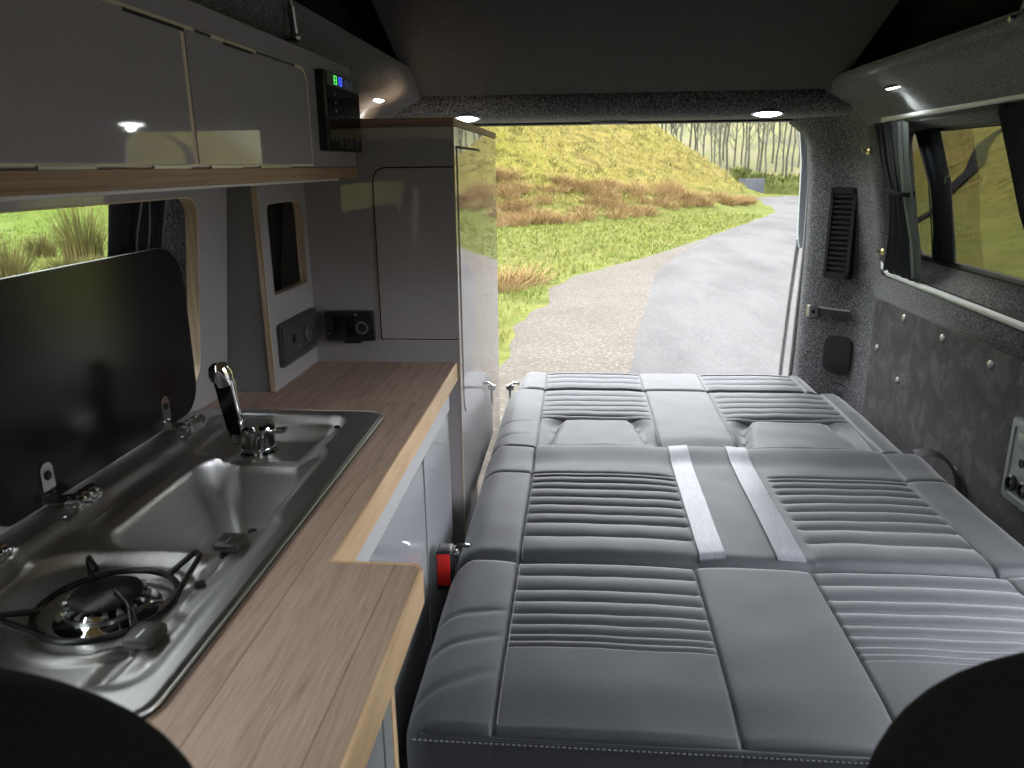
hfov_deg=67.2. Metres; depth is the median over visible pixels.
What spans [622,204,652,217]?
tussock
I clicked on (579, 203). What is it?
tussock
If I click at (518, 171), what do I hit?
tussock
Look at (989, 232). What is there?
window
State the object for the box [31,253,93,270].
tussock
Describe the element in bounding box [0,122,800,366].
ground
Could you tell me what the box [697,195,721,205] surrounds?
tussock
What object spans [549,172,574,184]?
tussock
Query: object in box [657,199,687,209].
tussock
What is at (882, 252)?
hook
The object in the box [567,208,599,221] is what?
tussock
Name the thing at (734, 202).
tussock
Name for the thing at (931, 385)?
trim panel
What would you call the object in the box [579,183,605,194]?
tussock
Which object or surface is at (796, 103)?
trim
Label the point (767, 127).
bare tree
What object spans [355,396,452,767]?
base cabinet
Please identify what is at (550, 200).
tussock
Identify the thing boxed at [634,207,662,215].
tussock
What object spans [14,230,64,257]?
tussock
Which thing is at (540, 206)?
tussock
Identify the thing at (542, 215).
tussock
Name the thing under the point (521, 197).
tussock
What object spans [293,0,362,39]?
wall
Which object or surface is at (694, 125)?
bare tree
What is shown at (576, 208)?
tussock
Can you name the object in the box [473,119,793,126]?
trim
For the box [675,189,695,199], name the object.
tussock
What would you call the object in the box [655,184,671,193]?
tussock
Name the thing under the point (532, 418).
cushion
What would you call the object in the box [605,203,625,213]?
tussock
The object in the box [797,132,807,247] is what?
trim
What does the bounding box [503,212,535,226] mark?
tussock
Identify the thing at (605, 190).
tussock
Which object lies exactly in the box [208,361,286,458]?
tap
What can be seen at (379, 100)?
lamp
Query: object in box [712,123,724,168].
bare tree
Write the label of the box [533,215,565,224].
tussock
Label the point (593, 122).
tailgate latch
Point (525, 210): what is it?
tussock
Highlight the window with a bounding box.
[881,121,1023,330]
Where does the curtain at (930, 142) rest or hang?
hanging from the window
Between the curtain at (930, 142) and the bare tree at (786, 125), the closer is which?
the curtain at (930, 142)
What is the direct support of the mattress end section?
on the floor
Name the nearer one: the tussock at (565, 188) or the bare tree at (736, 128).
the tussock at (565, 188)
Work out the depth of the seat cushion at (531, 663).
1.12 m
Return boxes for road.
[628,196,801,375]
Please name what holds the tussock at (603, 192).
on the ground at (529, 158)
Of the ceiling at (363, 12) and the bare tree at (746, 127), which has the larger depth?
the bare tree at (746, 127)
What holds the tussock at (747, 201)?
on the ground at (529, 158)
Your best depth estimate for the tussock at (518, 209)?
24.11 m
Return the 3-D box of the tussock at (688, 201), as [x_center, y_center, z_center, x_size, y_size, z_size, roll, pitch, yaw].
[6.402,-6.725,28.287,1.375,0.339,1.316,-1,16,-1]
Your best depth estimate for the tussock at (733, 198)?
30.20 m
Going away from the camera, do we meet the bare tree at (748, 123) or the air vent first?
the air vent
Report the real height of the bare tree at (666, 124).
8.884 m
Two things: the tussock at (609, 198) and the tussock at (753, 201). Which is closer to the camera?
the tussock at (609, 198)
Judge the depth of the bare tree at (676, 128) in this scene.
52.66 m
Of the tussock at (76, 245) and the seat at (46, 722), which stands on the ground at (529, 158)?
the tussock at (76, 245)
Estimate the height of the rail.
0.044 m
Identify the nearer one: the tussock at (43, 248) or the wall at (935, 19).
the wall at (935, 19)
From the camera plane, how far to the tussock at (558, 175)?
27.03 m
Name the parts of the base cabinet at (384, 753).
door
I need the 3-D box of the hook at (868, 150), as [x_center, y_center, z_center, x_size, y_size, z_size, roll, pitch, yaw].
[1.041,-0.686,2.271,0.027,0.020,0.019,1,16,5]
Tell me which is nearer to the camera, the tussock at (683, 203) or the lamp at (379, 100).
the lamp at (379, 100)
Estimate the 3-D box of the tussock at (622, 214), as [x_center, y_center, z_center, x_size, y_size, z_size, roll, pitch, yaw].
[3.431,-5.712,25.561,1.553,0.487,1.487,3,16,14]
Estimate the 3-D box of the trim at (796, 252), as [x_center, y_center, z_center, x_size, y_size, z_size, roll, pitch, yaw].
[0.978,-0.068,2.771,0.040,0.901,0.021,1,16,5]
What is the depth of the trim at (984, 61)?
1.78 m
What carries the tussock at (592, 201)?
on the ground at (529, 158)
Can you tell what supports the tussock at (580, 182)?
on the ground at (529, 158)
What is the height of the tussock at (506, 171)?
0.491 m
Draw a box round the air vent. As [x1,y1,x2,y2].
[823,187,856,279]
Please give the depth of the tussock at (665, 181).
28.78 m
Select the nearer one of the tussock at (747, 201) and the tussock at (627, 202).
the tussock at (627, 202)
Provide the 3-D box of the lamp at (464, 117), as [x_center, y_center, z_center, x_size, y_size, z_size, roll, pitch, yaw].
[-0.143,-0.829,2.401,0.090,0.022,0.038,1,16,5]
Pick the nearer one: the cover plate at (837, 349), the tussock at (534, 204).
the cover plate at (837, 349)
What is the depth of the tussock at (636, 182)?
28.53 m
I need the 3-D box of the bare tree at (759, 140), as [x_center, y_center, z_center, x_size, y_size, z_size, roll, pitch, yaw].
[16.768,-17.844,51.610,2.198,9.479,2.733,0,16,1]
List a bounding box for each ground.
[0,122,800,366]
[499,242,701,423]
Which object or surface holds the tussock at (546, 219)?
on the ground at (529, 158)
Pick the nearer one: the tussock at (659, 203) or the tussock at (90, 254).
the tussock at (90, 254)
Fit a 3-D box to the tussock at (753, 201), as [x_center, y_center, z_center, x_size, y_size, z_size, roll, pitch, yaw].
[9.934,-7.803,32.401,1.552,0.443,1.503,-10,18,-29]
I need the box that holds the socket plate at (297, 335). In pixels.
[276,307,317,367]
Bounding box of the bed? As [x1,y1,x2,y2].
[406,382,1023,767]
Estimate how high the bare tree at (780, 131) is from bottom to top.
9.466 m
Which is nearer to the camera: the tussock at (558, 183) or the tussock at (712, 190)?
the tussock at (558, 183)
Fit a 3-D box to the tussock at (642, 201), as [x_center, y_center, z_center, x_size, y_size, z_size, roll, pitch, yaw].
[4.619,-6.626,27.393,1.340,0.405,1.441,-5,16,-14]
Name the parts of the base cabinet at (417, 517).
door, rail, door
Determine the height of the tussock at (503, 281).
0.523 m
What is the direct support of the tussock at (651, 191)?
on the ground at (529, 158)
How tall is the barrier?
1.100 m
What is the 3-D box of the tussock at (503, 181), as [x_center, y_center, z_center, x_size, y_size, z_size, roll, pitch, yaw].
[-0.225,-6.893,26.090,1.138,0.316,1.059,1,16,5]
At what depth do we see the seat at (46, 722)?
0.30 m
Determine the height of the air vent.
0.287 m
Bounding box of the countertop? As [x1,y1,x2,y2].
[145,361,457,767]
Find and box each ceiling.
[344,0,924,69]
[371,0,898,96]
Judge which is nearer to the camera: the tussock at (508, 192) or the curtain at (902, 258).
the curtain at (902, 258)
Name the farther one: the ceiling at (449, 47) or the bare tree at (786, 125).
the bare tree at (786, 125)
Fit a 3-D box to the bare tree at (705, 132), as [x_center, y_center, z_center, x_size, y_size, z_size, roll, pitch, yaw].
[13.318,-18.094,53.758,3.012,8.252,3.061,-12,19,-35]
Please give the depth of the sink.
0.85 m
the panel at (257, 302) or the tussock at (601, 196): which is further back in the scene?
the tussock at (601, 196)
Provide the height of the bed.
0.560 m
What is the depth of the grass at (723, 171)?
30.86 m
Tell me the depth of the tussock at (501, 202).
24.73 m
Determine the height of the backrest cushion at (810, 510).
0.172 m
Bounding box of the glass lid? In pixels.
[0,248,195,526]
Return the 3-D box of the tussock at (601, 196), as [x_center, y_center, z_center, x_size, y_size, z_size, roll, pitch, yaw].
[2.809,-6.391,26.598,1.438,0.339,1.546,6,17,21]
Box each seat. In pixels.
[0,667,193,767]
[866,652,1023,767]
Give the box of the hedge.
[729,166,799,193]
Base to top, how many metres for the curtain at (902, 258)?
0.420 m
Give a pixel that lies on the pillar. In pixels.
(835, 143)
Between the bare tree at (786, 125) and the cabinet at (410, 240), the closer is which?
the cabinet at (410, 240)
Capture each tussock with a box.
[0,230,47,277]
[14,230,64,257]
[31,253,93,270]
[38,206,107,262]
[69,254,106,264]
[73,253,106,263]
[496,165,519,178]
[496,178,521,185]
[496,182,512,191]
[496,184,530,197]
[496,186,519,197]
[496,198,522,210]
[497,201,521,209]
[497,208,517,222]
[497,216,514,226]
[497,260,540,292]
[498,259,566,286]
[500,168,529,178]
[500,202,533,211]
[500,206,530,214]
[501,213,534,226]
[502,196,528,209]
[502,197,547,206]
[503,209,540,222]
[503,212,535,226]
[506,180,537,191]
[510,180,534,192]
[522,204,556,215]
[524,212,553,224]
[524,215,555,224]
[529,210,558,224]
[530,190,558,203]
[532,184,558,192]
[532,206,563,215]
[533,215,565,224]
[535,182,576,192]
[546,175,575,182]
[547,209,563,219]
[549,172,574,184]
[551,212,583,224]
[553,173,574,187]
[560,183,586,190]
[562,208,596,219]
[565,203,594,211]
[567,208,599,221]
[571,177,593,188]
[572,203,610,211]
[574,179,592,186]
[578,196,615,204]
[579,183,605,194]
[579,192,609,205]
[583,176,608,191]
[585,184,616,196]
[587,175,614,187]
[591,176,623,186]
[597,206,635,219]
[598,178,630,192]
[598,192,615,200]
[598,194,622,209]
[603,190,622,200]
[605,198,629,207]
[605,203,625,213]
[608,179,630,186]
[616,183,636,190]
[621,184,648,195]
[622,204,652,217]
[624,202,640,210]
[625,179,647,190]
[626,195,651,203]
[633,203,656,212]
[633,204,657,212]
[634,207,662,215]
[640,185,673,195]
[647,179,670,188]
[648,198,676,206]
[651,194,675,202]
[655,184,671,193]
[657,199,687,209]
[658,174,685,195]
[659,189,687,199]
[674,199,694,206]
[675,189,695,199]
[676,198,701,205]
[694,199,714,206]
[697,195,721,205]
[702,190,729,199]
[709,195,732,203]
[714,196,737,205]
[715,194,740,204]
[730,195,755,204]
[747,196,760,203]
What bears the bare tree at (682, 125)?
on the ground at (529, 158)
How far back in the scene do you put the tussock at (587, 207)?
25.84 m
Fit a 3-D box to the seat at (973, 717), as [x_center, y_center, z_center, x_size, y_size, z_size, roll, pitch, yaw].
[0.432,0.689,0.174,0.599,1.030,0.701,1,16,5]
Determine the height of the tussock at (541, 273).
0.447 m
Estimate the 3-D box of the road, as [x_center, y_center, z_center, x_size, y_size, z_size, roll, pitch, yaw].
[9.086,-2.678,15.699,13.568,0.050,62.228,2,16,9]
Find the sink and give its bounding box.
[0,408,383,718]
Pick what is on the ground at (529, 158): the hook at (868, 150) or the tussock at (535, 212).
the tussock at (535, 212)
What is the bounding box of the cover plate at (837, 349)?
[822,335,851,372]
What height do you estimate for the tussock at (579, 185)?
0.350 m
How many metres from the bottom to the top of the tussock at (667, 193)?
0.440 m
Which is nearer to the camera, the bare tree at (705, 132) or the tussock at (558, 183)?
the tussock at (558, 183)
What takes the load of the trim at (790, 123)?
attached to the pillar
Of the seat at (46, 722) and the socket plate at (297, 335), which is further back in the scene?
the socket plate at (297, 335)
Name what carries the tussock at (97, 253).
on the ground at (529, 158)
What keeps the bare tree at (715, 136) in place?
on the ground at (529, 158)
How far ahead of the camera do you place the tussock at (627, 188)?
28.14 m
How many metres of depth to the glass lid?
0.99 m
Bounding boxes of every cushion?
[406,560,1023,767]
[457,445,1023,579]
[491,389,902,456]
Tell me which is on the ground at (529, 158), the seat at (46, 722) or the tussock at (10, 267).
the tussock at (10, 267)
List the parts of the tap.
spout, lever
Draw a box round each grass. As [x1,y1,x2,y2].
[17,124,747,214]
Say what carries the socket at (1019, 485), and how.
attached to the panel at (1012, 489)
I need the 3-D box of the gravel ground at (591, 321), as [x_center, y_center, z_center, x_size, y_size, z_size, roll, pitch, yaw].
[0.167,1.045,2.922,2.811,0.050,33.182,2,16,10]
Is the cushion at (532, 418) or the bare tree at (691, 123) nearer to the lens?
the cushion at (532, 418)
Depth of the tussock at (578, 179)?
27.12 m
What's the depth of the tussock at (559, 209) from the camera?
24.36 m
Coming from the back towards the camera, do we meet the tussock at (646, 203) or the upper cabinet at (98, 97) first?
the tussock at (646, 203)
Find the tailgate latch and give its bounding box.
[591,120,627,124]
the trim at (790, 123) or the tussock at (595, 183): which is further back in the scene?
the tussock at (595, 183)
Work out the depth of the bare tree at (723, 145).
58.77 m
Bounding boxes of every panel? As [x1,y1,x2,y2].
[0,188,227,533]
[227,183,317,391]
[862,299,1023,546]
[1001,417,1023,511]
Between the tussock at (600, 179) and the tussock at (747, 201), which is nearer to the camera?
the tussock at (600, 179)
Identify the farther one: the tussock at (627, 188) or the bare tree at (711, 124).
the bare tree at (711, 124)
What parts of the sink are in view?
burner, knob, knob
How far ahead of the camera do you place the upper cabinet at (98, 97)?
0.81 m
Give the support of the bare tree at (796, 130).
on the ground at (529, 158)
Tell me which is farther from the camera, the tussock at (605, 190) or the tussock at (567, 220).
the tussock at (605, 190)
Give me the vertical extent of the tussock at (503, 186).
0.430 m
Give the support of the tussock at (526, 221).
on the ground at (529, 158)
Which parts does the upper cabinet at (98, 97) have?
door, door, control panel, glass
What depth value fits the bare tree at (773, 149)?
58.02 m
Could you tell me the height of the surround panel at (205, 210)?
0.395 m
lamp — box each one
[373,98,384,102]
[454,114,480,121]
[751,109,784,116]
[883,85,900,89]
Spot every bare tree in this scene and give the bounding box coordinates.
[666,124,687,138]
[671,124,679,138]
[680,124,683,141]
[686,123,692,147]
[692,123,698,150]
[695,123,713,156]
[697,124,704,150]
[705,123,728,162]
[705,123,730,163]
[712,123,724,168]
[719,123,743,166]
[722,126,726,160]
[725,123,730,174]
[740,123,748,165]
[743,122,760,167]
[747,123,757,170]
[755,122,766,172]
[756,122,773,170]
[759,122,775,173]
[769,122,789,174]
[771,122,774,162]
[774,122,783,171]
[785,126,792,174]
[791,128,798,171]
[796,130,799,167]
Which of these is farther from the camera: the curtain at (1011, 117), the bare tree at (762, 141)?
the bare tree at (762, 141)
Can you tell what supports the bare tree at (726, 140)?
on the ground at (529, 158)
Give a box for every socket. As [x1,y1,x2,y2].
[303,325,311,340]
[1005,475,1017,490]
[1016,482,1023,498]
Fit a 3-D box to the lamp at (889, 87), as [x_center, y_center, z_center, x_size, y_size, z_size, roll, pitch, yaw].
[0.946,-0.736,1.904,0.033,0.012,0.125,1,16,5]
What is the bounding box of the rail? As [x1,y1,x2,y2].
[881,93,1023,122]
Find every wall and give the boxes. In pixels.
[164,0,421,304]
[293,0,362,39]
[888,0,1022,56]
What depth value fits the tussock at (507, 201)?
24.77 m
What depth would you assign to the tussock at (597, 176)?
27.91 m
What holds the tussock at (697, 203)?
on the ground at (529, 158)
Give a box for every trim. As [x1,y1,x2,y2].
[396,62,870,123]
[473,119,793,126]
[778,238,799,374]
[788,122,808,375]
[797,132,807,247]
[826,9,1023,361]
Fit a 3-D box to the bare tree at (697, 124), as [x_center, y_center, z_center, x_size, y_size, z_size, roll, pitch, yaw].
[13.551,-20.036,57.072,2.333,8.169,2.609,12,20,38]
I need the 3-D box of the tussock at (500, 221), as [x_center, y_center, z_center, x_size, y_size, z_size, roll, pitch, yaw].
[-0.434,-4.907,23.192,1.204,0.438,1.258,-8,17,-24]
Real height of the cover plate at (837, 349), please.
0.124 m
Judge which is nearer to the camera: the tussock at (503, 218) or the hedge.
the tussock at (503, 218)
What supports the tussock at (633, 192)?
on the ground at (529, 158)
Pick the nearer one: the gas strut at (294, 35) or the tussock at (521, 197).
the gas strut at (294, 35)
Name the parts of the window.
curtain rail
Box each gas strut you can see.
[282,0,300,41]
[1008,0,1023,21]
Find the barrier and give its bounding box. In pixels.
[739,178,764,193]
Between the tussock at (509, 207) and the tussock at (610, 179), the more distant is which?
the tussock at (610, 179)
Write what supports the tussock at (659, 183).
on the ground at (529, 158)
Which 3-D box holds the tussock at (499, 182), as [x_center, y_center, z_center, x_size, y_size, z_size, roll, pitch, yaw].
[-0.321,-6.572,25.654,1.069,0.338,1.036,12,20,37]
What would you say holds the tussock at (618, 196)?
on the ground at (529, 158)
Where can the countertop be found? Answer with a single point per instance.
(304, 673)
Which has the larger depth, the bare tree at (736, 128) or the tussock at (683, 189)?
the bare tree at (736, 128)
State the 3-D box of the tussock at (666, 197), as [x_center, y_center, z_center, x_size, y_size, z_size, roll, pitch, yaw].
[5.385,-6.736,27.820,1.181,0.400,1.144,4,17,17]
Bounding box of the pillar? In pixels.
[791,108,891,414]
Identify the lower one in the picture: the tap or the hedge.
the tap
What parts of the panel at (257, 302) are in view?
panel, panel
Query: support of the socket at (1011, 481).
attached to the panel at (1012, 489)
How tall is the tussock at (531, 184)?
0.433 m
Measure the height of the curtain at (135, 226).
0.295 m
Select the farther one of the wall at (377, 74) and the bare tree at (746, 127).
the bare tree at (746, 127)
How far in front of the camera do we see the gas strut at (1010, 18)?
1.26 m
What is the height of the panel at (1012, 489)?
0.178 m
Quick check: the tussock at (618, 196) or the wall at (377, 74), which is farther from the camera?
the tussock at (618, 196)
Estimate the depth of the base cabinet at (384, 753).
0.69 m
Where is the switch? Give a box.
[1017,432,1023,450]
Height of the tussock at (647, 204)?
0.346 m
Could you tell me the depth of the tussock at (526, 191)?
25.88 m
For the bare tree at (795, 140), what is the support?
on the ground at (529, 158)
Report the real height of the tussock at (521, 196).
0.503 m
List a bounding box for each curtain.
[107,200,166,256]
[874,120,921,281]
[915,129,955,265]
[997,101,1023,229]
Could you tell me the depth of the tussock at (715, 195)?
30.20 m
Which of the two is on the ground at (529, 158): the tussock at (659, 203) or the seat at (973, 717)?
the tussock at (659, 203)
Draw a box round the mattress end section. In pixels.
[519,372,816,394]
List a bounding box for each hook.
[861,148,870,154]
[875,248,884,254]
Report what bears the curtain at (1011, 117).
hanging from the rail
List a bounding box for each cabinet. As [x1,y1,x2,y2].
[0,0,361,201]
[281,117,499,566]
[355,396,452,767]
[366,690,398,767]
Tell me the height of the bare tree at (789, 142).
11.031 m
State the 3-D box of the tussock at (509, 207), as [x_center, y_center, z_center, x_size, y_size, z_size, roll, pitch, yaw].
[0.136,-5.738,24.936,1.568,0.348,1.638,-3,16,-7]
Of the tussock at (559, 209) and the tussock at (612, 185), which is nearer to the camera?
the tussock at (559, 209)
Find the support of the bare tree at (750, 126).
on the ground at (529, 158)
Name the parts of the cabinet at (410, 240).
door, door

